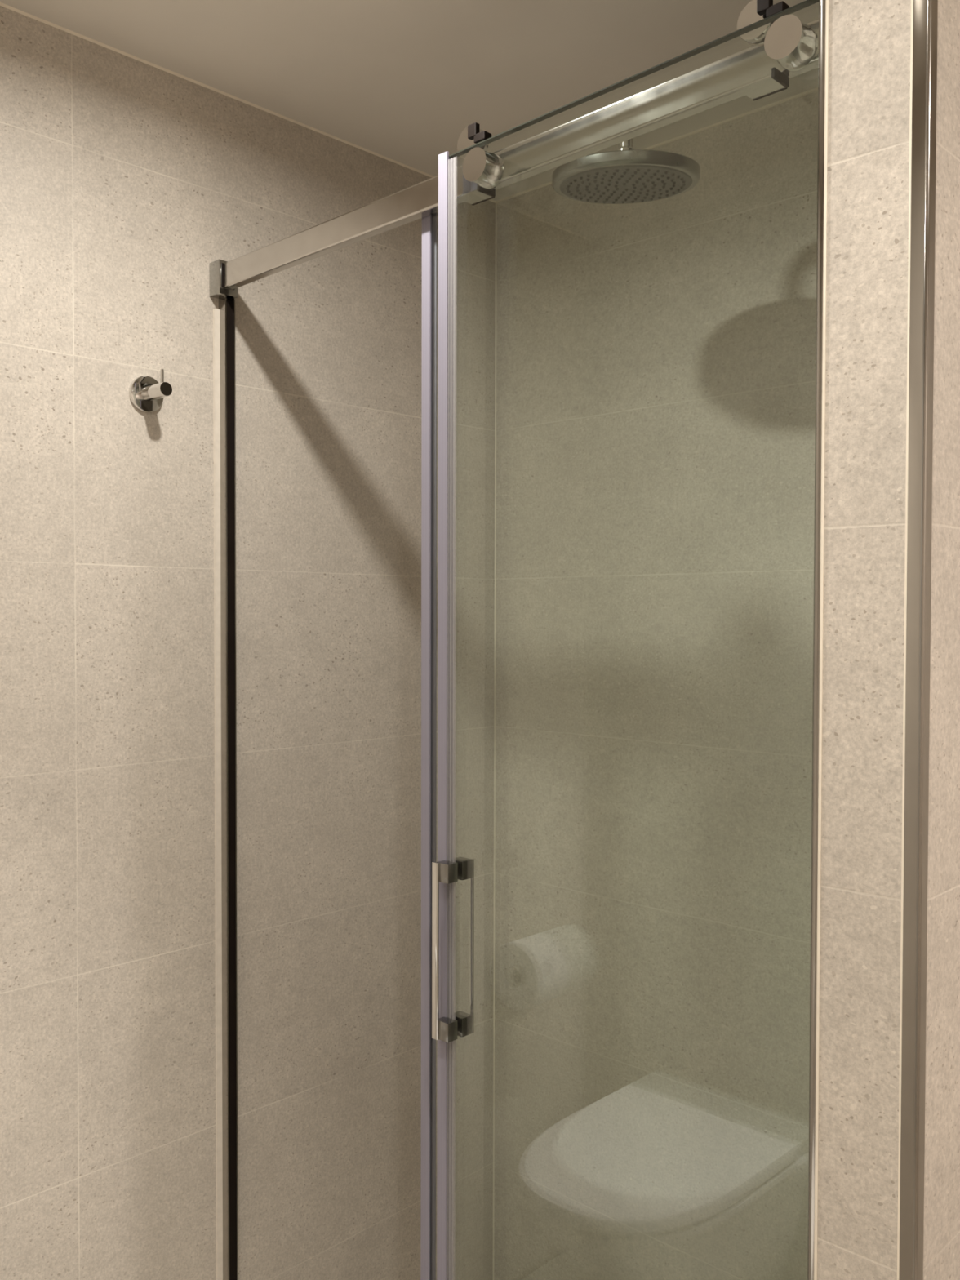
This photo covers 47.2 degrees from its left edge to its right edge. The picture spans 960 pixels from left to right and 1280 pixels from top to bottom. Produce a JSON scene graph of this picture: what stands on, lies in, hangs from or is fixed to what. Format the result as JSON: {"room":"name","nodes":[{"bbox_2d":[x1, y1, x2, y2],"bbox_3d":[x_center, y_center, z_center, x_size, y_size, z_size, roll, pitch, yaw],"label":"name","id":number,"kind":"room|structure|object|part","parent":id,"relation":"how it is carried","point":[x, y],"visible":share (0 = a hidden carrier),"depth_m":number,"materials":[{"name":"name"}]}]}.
{"room":"bathroom","nodes":[
{"label":"bathroom","id":0,"kind":"room"},
{"bbox_2d":[0,5,495,1279],"bbox_3d":[-0.581,0.248,1.695,0.120,2.244,1.880,1,2,44],"label":"wall","id":1,"kind":"structure","parent":0,"point":[123,178],"depth_m":1.75,"materials":[{"name":"tile"}]},
{"bbox_2d":[128,368,172,413],"bbox_3d":[-0.486,-0.374,1.648,0.060,0.058,0.055,1,2,44],"label":"wall hook","id":2,"kind":"object","parent":1,"relation":"attached to","point":[147,395],"visible":1,"depth_m":1.65,"materials":[{"name":"silver metal"}]},
{"bbox_3d":[-0.505,-0.373,1.667,0.008,0.055,0.055,1,2,44],"label":"plate","id":3,"kind":"part","parent":2,"relation":"part of","materials":[{"name":"silver metal"}]},
{"bbox_3d":[-0.484,-0.372,1.646,0.054,0.021,0.021,1,2,44],"label":"post","id":4,"kind":"part","parent":2,"relation":"part of","materials":[{"name":"silver metal"}]},
{"bbox_2d":[213,296,238,1279],"bbox_3d":[-0.410,0.412,1.776,0.019,1.914,0.028,1,2,44],"label":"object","id":5,"kind":"object","parent":1,"relation":"attached to","point":[224,317],"visible":1,"depth_m":1.77,"materials":[{"name":"polished steel"},{"name":"black rubber"},{"name":"silicone"}]},
{"bbox_2d":[0,2,496,203],"bbox_3d":[-0.541,-0.871,1.620,0.003,0.003,1.660,1,2,44],"label":"trim","id":6,"kind":"structure","parent":1,"relation":"attached to","point":[3,5],"depth_m":1.73,"materials":[{"name":"tile"}]},
{"bbox_2d":[209,0,818,1279],"bbox_3d":[-0.044,0.367,1.385,1.088,2.002,0.084,1,2,44],"label":"door","id":7,"kind":"structure","parent":1,"relation":"in","point":[793,43],"depth_m":1.35,"materials":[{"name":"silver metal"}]},
{"bbox_2d":[420,212,436,1279],"bbox_3d":[0.151,0.395,1.253,0.622,1.955,0.013,1,2,44],"label":"door frame","id":8,"kind":"structure","parent":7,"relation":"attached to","point":[428,371],"depth_m":1.45,"materials":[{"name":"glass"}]},
{"bbox_3d":[-0.055,0.383,1.355,0.010,0.219,0.003,1,2,44],"label":"door handle","id":9,"kind":"part","parent":7,"relation":"part of","materials":[{"name":"silver metal"}]},
{"bbox_3d":[-0.041,0.285,1.354,0.022,0.024,0.017,1,2,44],"label":"handle post","id":10,"kind":"part","parent":7,"relation":"part of","materials":[{"name":"metal"}]},
{"bbox_3d":[-0.042,0.481,1.358,0.022,0.024,0.017,1,2,44],"label":"handle post","id":11,"kind":"part","parent":7,"relation":"part of","materials":[{"name":"metal"}]},
{"bbox_3d":[-0.024,0.481,1.377,0.022,0.024,0.018,1,2,44],"label":"handle post","id":12,"kind":"part","parent":7,"relation":"part of","materials":[{"name":"metal"}]},
{"bbox_3d":[-0.023,0.285,1.372,0.022,0.024,0.018,1,2,44],"label":"handle post","id":13,"kind":"part","parent":7,"relation":"part of","materials":[{"name":"metal"}]},
{"bbox_3d":[-0.010,0.383,1.375,0.004,0.219,0.003,1,2,44],"label":"door handle","id":14,"kind":"part","parent":7,"relation":"part of","materials":[{"name":"silver metal"}]},
{"bbox_3d":[-0.025,-0.566,1.382,1.088,0.060,0.035,1,2,44],"label":"door rail","id":15,"kind":"part","parent":7,"relation":"part of","materials":[{"name":"silver metal"}]},
{"bbox_2d":[0,0,818,200],"bbox_3d":[0.022,-0.889,0.221,2.990,0.100,3.140,1,2,44],"label":"ceiling","id":16,"kind":"structure","parent":0,"point":[401,81],"depth_m":1.64,"materials":[{"name":"paint"}]},
{"bbox_2d":[493,90,817,1279],"bbox_3d":[1.064,0.260,1.338,2.750,2.244,0.120,1,2,44],"label":"wall","id":17,"kind":"structure","parent":0,"point":[655,360],"depth_m":1.96,"materials":[{"name":"stone"}]},
{"bbox_2d":[493,203,497,1279],"bbox_3d":[0.030,0.239,2.244,0.002,2.240,0.002,1,2,44],"label":"trim","id":18,"kind":"structure","parent":17,"relation":"attached to","point":[495,203],"depth_m":2.24,"materials":[{"name":"tile"}]},
{"bbox_2d":[496,87,817,203],"bbox_3d":[0.423,-0.873,1.843,1.080,0.004,0.004,1,2,44],"label":"trim","id":19,"kind":"structure","parent":17,"relation":"attached to","point":[809,91],"depth_m":1.87,"materials":[{"name":"tile"}]},
{"bbox_2d":[817,0,959,1279],"bbox_3d":[0.581,0.263,1.181,0.094,2.244,0.775,1,2,44],"label":"wall","id":20,"kind":"structure","parent":0,"point":[868,97],"depth_m":0.90,"materials":[{"name":"tile"}]},
{"bbox_2d":[807,0,825,1279],"bbox_3d":[0.284,0.268,0.934,0.010,2.244,0.010,1,2,44],"label":"trim","id":21,"kind":"structure","parent":20,"relation":"attached to","point":[821,72],"depth_m":0.92,"materials":[{"name":"metal"}]},
{"bbox_2d":[813,0,829,1279],"bbox_3d":[0.287,0.268,0.928,0.003,2.244,0.005,1,2,44],"label":"trim","id":22,"kind":"structure","parent":20,"relation":"attached to","point":[827,2],"depth_m":0.92,"materials":[{"name":"metal"}]},
{"bbox_2d":[897,0,913,1279],"bbox_3d":[0.338,0.269,0.879,0.002,2.244,0.005,1,2,44],"label":"trim","id":23,"kind":"structure","parent":20,"relation":"attached to","point":[912,1],"depth_m":0.87,"materials":[{"name":"metal"}]},
{"bbox_2d":[898,0,937,1279],"bbox_3d":[0.346,0.269,0.877,0.014,2.244,0.014,1,2,44],"label":"trim","id":24,"kind":"structure","parent":20,"relation":"attached to","point":[925,15],"depth_m":0.87,"materials":[{"name":"metal"}]},
{"bbox_3d":[0.596,0.261,1.268,0.004,2.244,0.628,1,2,44],"label":"wall","id":25,"kind":"structure","parent":20,"relation":"attached to","visible":0},
{"bbox_2d":[551,137,700,204],"bbox_3d":[0.332,-0.677,1.382,0.567,0.136,0.201,1,2,44],"label":"shower head","id":26,"kind":"object","parent":25,"relation":"attached to","point":[627,175],"visible":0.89,"depth_m":1.47},
{"bbox_3d":[0.364,-0.696,1.352,0.474,0.056,0.020,1,2,44],"label":"arm","id":27,"kind":"part","parent":26,"relation":"part of","materials":[{"name":"silver metal"}]}
]}

